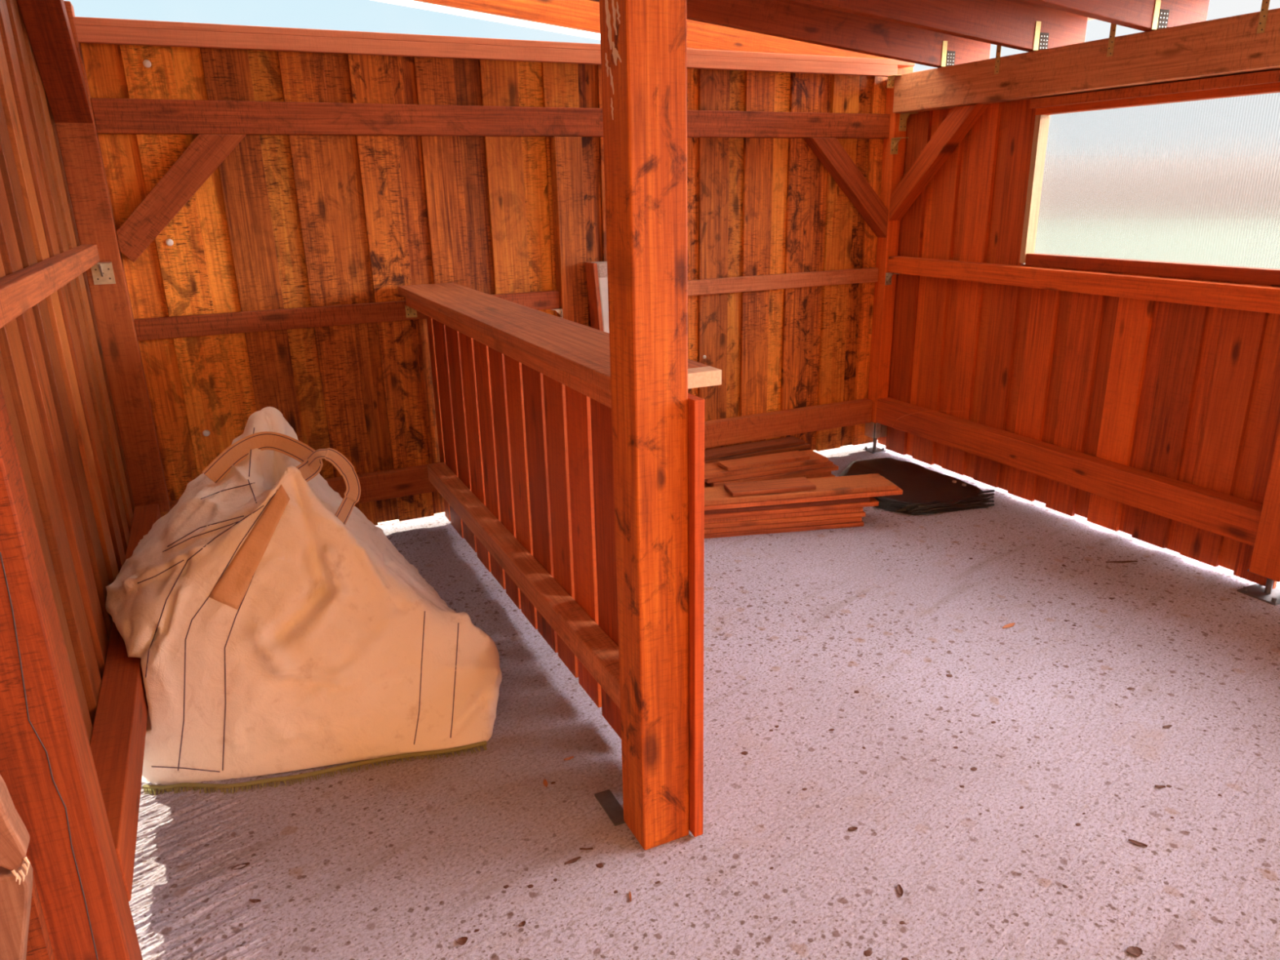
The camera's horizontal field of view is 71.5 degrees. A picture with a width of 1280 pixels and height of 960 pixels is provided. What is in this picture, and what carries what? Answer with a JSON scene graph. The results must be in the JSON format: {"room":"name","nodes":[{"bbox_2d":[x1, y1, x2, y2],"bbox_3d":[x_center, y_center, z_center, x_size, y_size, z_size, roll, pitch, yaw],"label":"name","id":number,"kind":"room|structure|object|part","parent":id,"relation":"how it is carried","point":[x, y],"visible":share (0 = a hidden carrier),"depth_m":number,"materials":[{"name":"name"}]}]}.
{"room":"wooden shed","nodes":[
{"label":"wooden shed","id":0,"kind":"room"},
{"bbox_2d":[0,0,134,743],"bbox_3d":[-1.739,-0.600,2.530,0.043,2.686,2.780,-9,20,-24],"label":"wall","id":1,"kind":"structure","parent":0,"point":[54,380],"depth_m":2.58,"materials":[{"name":"brown wood"}]},
{"bbox_2d":[0,244,100,328],"bbox_3d":[-1.655,-0.570,2.482,0.057,0.068,2.389,-9,20,-24],"label":"wall rail","id":2,"kind":"object","parent":1,"relation":"attached to","point":[21,290],"visible":1,"depth_m":2.23,"materials":[{"name":"brown wood"}]},
{"bbox_2d":[17,0,93,123],"bbox_3d":[-2.029,-1.552,3.036,0.126,0.578,0.577,-9,20,-24],"label":"wooden beam","id":3,"kind":"structure","parent":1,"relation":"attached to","point":[46,22],"depth_m":3.15,"materials":[{"name":"brown wood"}]},
{"bbox_2d":[53,0,169,512],"bbox_3d":[-2.138,-0.804,3.557,0.130,2.000,0.174,-9,20,-24],"label":"timber post","id":4,"kind":"object","parent":1,"relation":"attached to","point":[79,143],"visible":0.77,"depth_m":3.59,"materials":[{"name":"wood"}]},
{"bbox_2d":[89,503,160,902],"bbox_3d":[-1.618,0.496,2.839,0.091,0.135,2.389,-9,20,-24],"label":"wall rail","id":5,"kind":"object","parent":1,"relation":"attached to","point":[117,739],"visible":0.55,"depth_m":2.22,"materials":[{"name":"brown wood"}]},
{"bbox_2d":[412,0,913,72],"bbox_3d":[-0.629,-2.270,4.133,4.900,0.689,0.048,-9,20,-24],"label":"rafter","id":6,"kind":"object","parent":1,"relation":"on","point":[580,15],"visible":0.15,"depth_m":4.33,"materials":[{"name":"orange wood"}]},
{"bbox_2d":[80,42,908,525],"bbox_3d":[-0.368,-0.973,4.515,4.250,2.183,0.055,-9,20,-24],"label":"wall","id":7,"kind":"structure","parent":0,"point":[283,221],"depth_m":4.14,"materials":[{"name":"brown wood"}]},
{"bbox_2d":[115,133,245,262],"bbox_3d":[-1.865,-1.156,3.641,0.534,0.487,0.072,-9,20,-24],"label":"brace","id":8,"kind":"object","parent":7,"relation":"attached to","point":[202,157],"visible":1,"depth_m":3.59,"materials":[{"name":"brown wood"}]},
{"bbox_2d":[169,462,439,509],"bbox_3d":[-1.238,0.022,4.337,1.876,0.130,0.064,-9,20,-24],"label":"wall rail","id":9,"kind":"object","parent":7,"relation":"attached to","point":[412,480],"visible":0.31,"depth_m":4.31,"materials":[{"name":"brown wood"}]},
{"bbox_2d":[73,16,600,64],"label":"wall plate","id":10,"kind":"object","parent":7,"relation":"on","point":[132,32],"depth_m":3.66,"materials":[{"name":"brown wood"}]},
{"bbox_2d":[133,289,559,341],"bbox_3d":[-1.258,-0.768,4.088,1.876,0.087,0.044,-9,20,-24],"label":"wall rail","id":11,"kind":"object","parent":7,"relation":"attached to","point":[210,324],"visible":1,"depth_m":3.93,"materials":[{"name":"brown wood"}]},
{"bbox_2d":[90,97,890,138],"bbox_3d":[-0.360,-1.706,4.238,3.900,0.127,0.049,-9,20,-24],"label":"wall rail","id":12,"kind":"object","parent":7,"relation":"attached to","point":[111,115],"visible":0.98,"depth_m":3.94,"materials":[{"name":"brown wood"}]},
{"bbox_2d":[549,136,588,326],"bbox_3d":[-0.362,-0.783,4.516,0.190,1.795,0.074,-9,20,-24],"label":"wooden plank","id":13,"kind":"object","parent":7,"relation":"attached to","point":[566,152],"visible":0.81,"depth_m":4.34,"materials":[{"name":"wood"}]},
{"bbox_2d":[586,267,878,303],"bbox_3d":[0.560,-1.080,4.902,1.870,0.080,0.044,-9,20,-24],"label":"wall rail","id":14,"kind":"object","parent":7,"relation":"attached to","point":[806,279],"visible":0.76,"depth_m":4.98,"materials":[{"name":"brown wood"}]},
{"bbox_2d":[704,398,872,448],"bbox_3d":[0.580,-0.292,5.150,1.870,0.143,0.064,-9,20,-24],"label":"wall rail","id":15,"kind":"object","parent":7,"relation":"attached to","point":[738,429],"visible":0.56,"depth_m":5.24,"materials":[{"name":"brown wood"}]},
{"bbox_2d":[686,48,915,88],"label":"wall plate","id":16,"kind":"object","parent":7,"relation":"on","point":[695,58],"depth_m":4.61,"materials":[{"name":"brown wood"}]},
{"bbox_2d":[803,137,888,237],"bbox_3d":[1.162,-1.635,5.004,0.552,0.540,0.085,-9,20,-24],"label":"brace","id":17,"kind":"object","parent":7,"relation":"attached to","point":[830,153],"visible":1,"depth_m":4.97,"materials":[{"name":"brown wood"}]},
{"bbox_2d":[128,441,1279,959],"bbox_3d":[0.376,0.624,3.393,4.360,0.132,3.670,-9,20,-24],"label":"floor","id":18,"kind":"structure","parent":0,"point":[375,863],"depth_m":2.48,"materials":[{"name":"concrete"}]},
{"bbox_2d":[0,774,54,959],"bbox_3d":[-1.087,0.757,1.497,0.173,0.750,0.118,-9,20,-24],"label":"cut timber","id":19,"kind":"object","parent":18,"relation":"on","point":[24,933],"visible":1,"depth_m":1.45,"materials":[{"name":"brown wood"}]},
{"bbox_2d":[0,382,142,959],"bbox_3d":[-1.109,-0.104,1.433,0.127,2.550,0.122,-9,20,-24],"label":"timber post","id":20,"kind":"object","parent":18,"relation":"on","point":[48,771],"visible":1,"depth_m":1.59,"materials":[{"name":"wood"}]},
{"bbox_2d":[231,862,249,869],"bbox_3d":[-1.003,0.971,2.232,0.043,0.006,0.018,-9,20,-24],"label":"fallen leaf","id":21,"kind":"object","parent":18,"relation":"on","point":[247,863],"visible":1,"depth_m":2.23,"materials":[{"name":"brown plant"}]},
{"bbox_2d":[248,898,261,902],"bbox_3d":[-0.919,1.005,2.122,0.029,0.006,0.011,0,18,5],"label":"fallen leaf","id":22,"kind":"object","parent":18,"relation":"on","point":[253,900],"visible":1,"depth_m":2.12,"materials":[{"name":"brown plant"}]},
{"bbox_2d":[105,406,502,795],"bbox_3d":[-1.129,0.263,2.970,1.118,0.895,1.303,-8,19,-19],"label":"bag","id":23,"kind":"object","parent":18,"relation":"on","point":[273,628],"visible":0.99,"depth_m":2.63,"materials":[{"name":"fabric"}]},
{"bbox_2d":[456,936,467,945],"bbox_3d":[-0.399,1.035,1.996,0.022,0.006,0.022,4,19,16],"label":"fallen leaf","id":24,"kind":"object","parent":18,"relation":"on","point":[462,940],"visible":1,"depth_m":2.00,"materials":[{"name":"brown plant"}]},
{"bbox_2d":[518,920,525,926],"bbox_3d":[-0.270,1.019,2.039,0.018,0.006,0.013,-9,20,-24],"label":"fallen leaf","id":25,"kind":"object","parent":18,"relation":"on","point":[522,923],"visible":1,"depth_m":2.04,"materials":[{"name":"brown plant"}]},
{"bbox_2d":[542,778,547,787],"bbox_3d":[-0.268,0.861,2.522,0.014,0.006,0.035,-9,20,-24],"label":"chip","id":26,"kind":"object","parent":18,"relation":"on","point":[544,782],"visible":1,"depth_m":2.52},
{"bbox_2d":[397,282,721,836],"bbox_3d":[-0.440,-0.003,3.235,0.260,1.188,2.633,-9,20,-24],"label":"wall","id":27,"kind":"structure","parent":18,"relation":"on","point":[523,474],"depth_m":2.90,"materials":[{"name":"brown wood"}]},
{"bbox_3d":[-0.518,-0.513,3.096,0.100,0.054,2.427,-9,20,-24],"label":"rail","id":28,"kind":"part","parent":27,"relation":"part of","materials":[{"name":"brown wood"}]},
{"bbox_3d":[-0.486,0.282,3.341,0.083,0.083,2.388,-9,20,-24],"label":"rail","id":29,"kind":"part","parent":27,"relation":"part of","materials":[{"name":"brown wood"}]},
{"bbox_2d":[564,755,573,760],"bbox_3d":[-0.211,0.824,2.630,0.031,0.006,0.011,-9,20,-24],"label":"chip","id":30,"kind":"object","parent":18,"relation":"on","point":[572,757],"visible":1,"depth_m":2.63,"materials":[{"name":"brown wood"}]},
{"bbox_2d":[564,856,581,864],"bbox_3d":[-0.169,0.955,2.228,0.046,0.006,0.013,-9,20,-24],"label":"fallen leaf","id":31,"kind":"object","parent":18,"relation":"on","point":[573,860],"visible":1,"depth_m":2.23,"materials":[{"name":"brown plant"}]},
{"bbox_2d":[579,847,593,849],"bbox_3d":[-0.137,0.941,2.268,0.035,0.006,0.007,-1,18,-1],"label":"fallen leaf","id":32,"kind":"object","parent":18,"relation":"on","point":[580,848],"visible":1,"depth_m":2.27,"materials":[{"name":"brown plant"}]},
{"bbox_2d":[584,261,608,333],"bbox_3d":[-0.030,-0.481,4.591,0.403,1.262,0.236,-9,20,-24],"label":"wrapped package","id":33,"kind":"object","parent":18,"relation":"on","point":[596,272],"visible":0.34,"depth_m":4.38,"materials":[{"name":"white paper"}]},
{"bbox_2d":[594,0,688,849],"bbox_3d":[-0.022,-0.248,2.016,0.159,2.420,0.260,-9,20,-24],"label":"timber post","id":34,"kind":"object","parent":18,"relation":"on","point":[643,42],"visible":1,"depth_m":1.93,"materials":[{"name":"wood"}]},
{"bbox_2d":[704,520,863,538],"bbox_3d":[0.487,0.230,4.374,1.220,0.023,0.185,-4,18,-8],"label":"board","id":35,"kind":"object","parent":18,"relation":"on","point":[853,524],"visible":0.24,"depth_m":4.32,"materials":[{"name":"brown wood"}]},
{"bbox_2d":[704,516,862,533],"bbox_3d":[0.475,0.207,4.364,1.220,0.023,0.185,-4,18,-8],"label":"board","id":36,"kind":"object","parent":35,"relation":"on","point":[727,529],"visible":0.25,"depth_m":4.31,"materials":[{"name":"brown wood"}]},
{"bbox_2d":[704,510,865,528],"bbox_3d":[0.490,0.181,4.359,1.220,0.023,0.185,-4,18,-8],"label":"board","id":37,"kind":"object","parent":36,"relation":"on","point":[855,514],"visible":0.24,"depth_m":4.30,"materials":[{"name":"brown wood"}]},
{"bbox_2d":[704,506,862,524],"bbox_3d":[0.477,0.158,4.349,1.220,0.023,0.185,-4,18,-8],"label":"board","id":38,"kind":"object","parent":37,"relation":"on","point":[860,508],"visible":0.24,"depth_m":4.29,"materials":[{"name":"brown wood"}]},
{"bbox_2d":[704,497,878,519],"bbox_3d":[0.553,0.130,4.347,1.220,0.023,0.185,-4,18,-8],"label":"board","id":39,"kind":"object","parent":38,"relation":"on","point":[873,502],"visible":0.27,"depth_m":4.29,"materials":[{"name":"brown wood"}]},
{"bbox_2d":[704,497,869,515],"bbox_3d":[0.505,0.111,4.326,1.220,0.023,0.185,-4,18,-9],"label":"board","id":40,"kind":"object","parent":39,"relation":"on","point":[864,499],"visible":0.24,"depth_m":4.27,"materials":[{"name":"brown wood"}]},
{"bbox_2d":[704,485,902,510],"bbox_3d":[0.612,0.082,4.326,1.340,0.023,0.185,-4,18,-10],"label":"board","id":41,"kind":"object","parent":40,"relation":"on","point":[898,491],"visible":0.24,"depth_m":4.27,"materials":[{"name":"brown wood"}]},
{"bbox_2d":[704,473,896,505],"bbox_3d":[0.576,0.058,4.320,1.340,0.023,0.200,-5,18,-10],"label":"board","id":42,"kind":"object","parent":41,"relation":"on","point":[873,482],"visible":0.5,"depth_m":4.31,"materials":[{"name":"brown wood"}]},
{"bbox_2d":[724,476,816,496],"bbox_3d":[0.630,0.032,4.322,0.420,0.018,0.150,-5,18,-10],"label":"board","id":43,"kind":"object","parent":42,"relation":"on","point":[794,484],"visible":1,"depth_m":4.29,"materials":[{"name":"brown wood"}]},
{"bbox_2d":[848,826,857,831],"bbox_3d":[0.556,0.910,2.319,0.025,0.006,0.013,-3,18,-5],"label":"fallen leaf","id":44,"kind":"object","parent":18,"relation":"on","point":[853,828],"visible":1,"depth_m":2.32,"materials":[{"name":"brown plant"}]},
{"bbox_2d":[435,548,1272,959],"bbox_3d":[0.743,0.695,2.971,3.049,0.002,1.870,-9,20,-24],"label":"litter","id":45,"kind":"object","parent":18,"relation":"on","point":[867,953],"visible":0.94,"depth_m":2.46,"materials":[{"name":"brown plant"}]},
{"bbox_2d":[862,80,908,453],"bbox_3d":[1.474,-1.200,5.251,0.114,2.160,0.181,-9,20,-24],"label":"timber post","id":46,"kind":"object","parent":18,"relation":"on","point":[894,147],"visible":0.81,"depth_m":5.28,"materials":[{"name":"wood"}]},
{"bbox_2d":[888,103,989,220],"bbox_3d":[1.599,-1.695,4.802,0.086,0.573,0.596,-9,20,-24],"label":"brace","id":47,"kind":"object","parent":46,"relation":"attached to","point":[960,119],"visible":1,"depth_m":4.77,"materials":[{"name":"brown wood"}]},
{"bbox_2d":[896,884,903,896],"bbox_3d":[0.619,0.976,2.114,0.015,0.006,0.035,0,18,5],"label":"fallen leaf","id":48,"kind":"object","parent":18,"relation":"on","point":[900,890],"visible":1,"depth_m":2.12,"materials":[{"name":"brown plant"}]},
{"bbox_2d":[838,457,995,515],"bbox_3d":[1.434,0.015,4.905,0.647,0.065,0.952,-9,20,-24],"label":"mat","id":49,"kind":"object","parent":18,"relation":"on","point":[925,491],"visible":0.88,"depth_m":4.73,"materials":[{"name":"plastic"}]},
{"bbox_2d":[1002,622,1014,628],"bbox_3d":[1.396,0.552,3.363,0.071,0.006,0.024,-9,20,-24],"label":"chip","id":50,"kind":"object","parent":18,"relation":"on","point":[1009,625],"visible":1,"depth_m":3.37,"materials":[{"name":"orange wood"}]},
{"bbox_2d":[1105,560,1137,563],"bbox_3d":[2.118,0.360,3.906,0.140,0.006,0.020,-1,18,0],"label":"fallen leaf","id":51,"kind":"object","parent":18,"relation":"on","point":[1116,562],"visible":1,"depth_m":3.91,"materials":[{"name":"brown plant"}]},
{"bbox_2d":[1126,946,1142,956],"bbox_3d":[1.077,1.026,1.934,0.029,0.006,0.029,15,24,40],"label":"fallen leaf","id":52,"kind":"object","parent":18,"relation":"on","point":[1136,951],"visible":1,"depth_m":1.94,"materials":[{"name":"brown plant"}]},
{"bbox_2d":[1128,839,1147,847],"bbox_3d":[1.260,0.919,2.249,0.043,0.006,0.015,9,21,28],"label":"fallen leaf","id":53,"kind":"object","parent":18,"relation":"on","point":[1138,843],"visible":1,"depth_m":2.25,"materials":[{"name":"brown plant"}]},
{"bbox_2d":[1155,784,1165,787],"bbox_3d":[1.438,0.848,2.457,0.027,0.006,0.011,2,18,9],"label":"fallen leaf","id":54,"kind":"object","parent":18,"relation":"on","point":[1158,786],"visible":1,"depth_m":2.46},
{"bbox_2d":[1162,724,1172,728],"bbox_3d":[1.618,0.756,2.725,0.031,0.006,0.012,-4,18,-10],"label":"fallen leaf","id":55,"kind":"object","parent":18,"relation":"on","point":[1167,726],"visible":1,"depth_m":2.73,"materials":[{"name":"brown plant"}]},
{"bbox_2d":[1236,425,1279,605],"bbox_3d":[2.506,-0.476,3.272,0.155,1.974,0.150,-9,20,-24],"label":"timber post","id":56,"kind":"object","parent":18,"relation":"on","point":[1265,559],"visible":0.99,"depth_m":3.46,"materials":[{"name":"wood"}]},
{"bbox_3d":[0.681,0.054,4.902,0.776,0.023,0.270,-9,20,-24],"label":"board","id":57,"kind":"object","parent":18,"relation":"on","visible":0},
{"bbox_3d":[0.667,0.029,4.896,0.775,0.023,0.265,-9,20,-24],"label":"board","id":58,"kind":"object","parent":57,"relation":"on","visible":0},
{"bbox_2d":[807,473,835,479],"bbox_3d":[0.692,0.006,4.882,0.760,0.023,0.190,-7,19,-19],"label":"board","id":59,"kind":"object","parent":58,"relation":"on","point":[831,475],"visible":0.09,"depth_m":4.90,"materials":[{"name":"brown wood"}]},
{"bbox_2d":[704,471,831,487],"bbox_3d":[0.668,-0.018,4.877,0.760,0.023,0.190,-7,19,-18],"label":"board","id":60,"kind":"object","parent":59,"relation":"on","point":[824,473],"visible":0.22,"depth_m":4.87,"materials":[{"name":"brown wood"}]},
{"bbox_2d":[705,463,838,486],"bbox_3d":[0.709,-0.044,4.871,0.760,0.023,0.190,-8,19,-19],"label":"board","id":61,"kind":"object","parent":60,"relation":"on","point":[834,467],"visible":0.37,"depth_m":4.79,"materials":[{"name":"brown wood"}]},
{"bbox_2d":[704,460,833,483],"bbox_3d":[0.677,-0.067,4.861,0.760,0.023,0.190,-8,19,-19],"label":"board","id":62,"kind":"object","parent":61,"relation":"on","point":[829,463],"visible":0.44,"depth_m":4.77,"materials":[{"name":"brown wood"}]},
{"bbox_2d":[704,449,828,479],"bbox_3d":[0.648,-0.088,4.843,0.760,0.023,0.190,-8,19,-19],"label":"board","id":63,"kind":"object","parent":62,"relation":"on","point":[712,470],"visible":0.49,"depth_m":4.77,"materials":[{"name":"brown wood"}]},
{"bbox_2d":[717,450,809,471],"bbox_3d":[0.672,-0.106,4.820,0.500,0.020,0.130,-8,19,-20],"label":"board","id":64,"kind":"object","parent":63,"relation":"on","point":[794,455],"visible":1,"depth_m":4.79,"materials":[{"name":"brown wood"}]},
{"bbox_3d":[0.605,-0.012,5.108,0.801,0.023,0.158,-9,20,-24],"label":"board","id":65,"kind":"object","parent":18,"relation":"on","visible":0},
{"bbox_3d":[0.613,-0.038,5.105,0.801,0.023,0.158,-9,20,-24],"label":"board","id":66,"kind":"object","parent":65,"relation":"on","visible":0},
{"bbox_3d":[0.617,-0.063,5.098,0.801,0.023,0.158,-9,20,-24],"label":"board","id":67,"kind":"object","parent":66,"relation":"on","visible":0},
{"bbox_3d":[0.615,-0.087,5.090,0.801,0.023,0.158,-9,20,-24],"label":"board","id":68,"kind":"object","parent":67,"relation":"on","visible":0},
{"bbox_3d":[0.613,-0.111,5.081,0.801,0.023,0.158,-9,20,-24],"label":"board","id":69,"kind":"object","parent":68,"relation":"on","visible":0},
{"bbox_3d":[0.599,-0.133,5.067,0.801,0.023,0.158,-9,20,-24],"label":"board","id":70,"kind":"object","parent":69,"relation":"on","visible":0},
{"bbox_2d":[704,442,810,463],"bbox_3d":[0.596,-0.157,5.058,0.802,0.023,0.158,-9,20,-24],"label":"board","id":71,"kind":"object","parent":70,"relation":"on","point":[806,446],"visible":0.26,"depth_m":5.02,"materials":[{"name":"brown wood"}]},
{"bbox_2d":[704,435,804,459],"bbox_3d":[0.591,-0.179,5.047,0.751,0.020,0.125,-9,20,-24],"label":"board","id":72,"kind":"object","parent":71,"relation":"on","point":[713,453],"visible":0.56,"depth_m":5.04,"materials":[{"name":"brown wood"}]},
{"bbox_2d":[877,69,1279,589],"bbox_3d":[2.026,-0.912,4.311,0.044,2.143,2.440,-9,20,-24],"label":"wall","id":73,"kind":"structure","parent":0,"point":[1188,393],"depth_m":4.34,"materials":[{"name":"brown wood"}]},
{"bbox_2d":[875,397,1262,546],"bbox_3d":[1.993,-0.122,4.513,0.089,0.150,2.293,-9,20,-24],"label":"wall rail","id":74,"kind":"object","parent":73,"relation":"attached to","point":[1233,517],"visible":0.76,"depth_m":4.19,"materials":[{"name":"brown wood"}]},
{"bbox_2d":[884,69,1279,314],"bbox_3d":[2.003,-1.290,4.133,0.146,0.934,2.319,-9,20,-24],"label":"window","id":75,"kind":"structure","parent":73,"relation":"in","point":[1177,179],"depth_m":3.80,"materials":[{"name":"glass"}]},
{"bbox_3d":[1.926,-1.423,4.337,0.062,0.705,0.030,-9,20,-24],"label":"trim","id":76,"kind":"part","parent":75,"relation":"part of","materials":[{"name":"brown wood"}]},
{"bbox_3d":[1.978,-0.923,4.252,0.086,0.164,2.293,-9,20,-24],"label":"wall rail","id":77,"kind":"part","parent":75,"relation":"part of","materials":[{"name":"brown wood"}]},
{"bbox_3d":[2.243,-0.912,3.832,0.054,0.055,1.389,-9,20,-24],"label":"trim","id":78,"kind":"part","parent":75,"relation":"part of","materials":[{"name":"brown wood"}]},
{"bbox_3d":[2.218,-1.564,3.631,0.066,0.030,1.419,-9,20,-24],"label":"trim","id":79,"kind":"part","parent":75,"relation":"part of","materials":[{"name":"brown wood"}]},
{"bbox_2d":[893,0,1279,131],"bbox_3d":[2.745,-1.311,2.359,0.118,0.351,5.999,-9,20,-24],"label":"beam","id":80,"kind":"structure","parent":0,"point":[1250,42],"depth_m":3.77,"materials":[{"name":"brown wood"}]},
{"bbox_2d":[589,0,991,67],"bbox_3d":[-0.368,-2.105,3.613,4.900,0.689,0.098,-9,20,-24],"label":"rafter","id":81,"kind":"object","parent":80,"relation":"on","point":[785,19],"visible":0.85,"depth_m":4.26,"materials":[{"name":"brown wood"}]},
{"bbox_2d":[790,0,1087,52],"bbox_3d":[-0.116,-1.947,3.112,4.900,0.689,0.098,-9,20,-24],"label":"rafter","id":82,"kind":"object","parent":80,"relation":"on","point":[1018,24],"visible":0.87,"depth_m":3.91,"materials":[{"name":"brown wood"}]},
{"bbox_2d":[1020,0,1209,31],"bbox_3d":[0.137,-1.787,2.609,4.900,0.689,0.098,-9,20,-24],"label":"rafter","id":83,"kind":"object","parent":80,"relation":"on","point":[1144,15],"visible":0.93,"depth_m":3.52,"materials":[{"name":"brown wood"}]},
{"bbox_3d":[0.307,-1.580,1.468,5.820,0.612,4.720,-9,20,-24],"label":"ceiling","id":84,"kind":"structure","parent":0,"visible":0},
{"bbox_2d":[373,0,600,39],"bbox_3d":[-1.079,-2.445,4.231,5.820,0.592,1.700,-9,20,-24],"label":"roof light","id":85,"kind":"object","parent":84,"relation":"attached to","point":[415,4],"visible":0.17,"depth_m":5.16,"materials":[{"name":"white"}]},
{"label":"outside","id":86,"kind":"structure","parent":0,"visible":0},
{"bbox_3d":[0.033,1.644,0.538,120.000,0.140,120.000,-9,20,-24],"label":"ground","id":87,"kind":"structure","parent":86,"visible":0},
{"bbox_2d":[377,440,1279,584],"bbox_3d":[0.017,0.422,4.067,7.600,0.070,5.250,-9,20,-24],"label":"gravel strip","id":88,"kind":"object","parent":87,"relation":"on","point":[1278,583],"depth_m":4.67,"materials":[{"name":"white gravel"}]}
]}

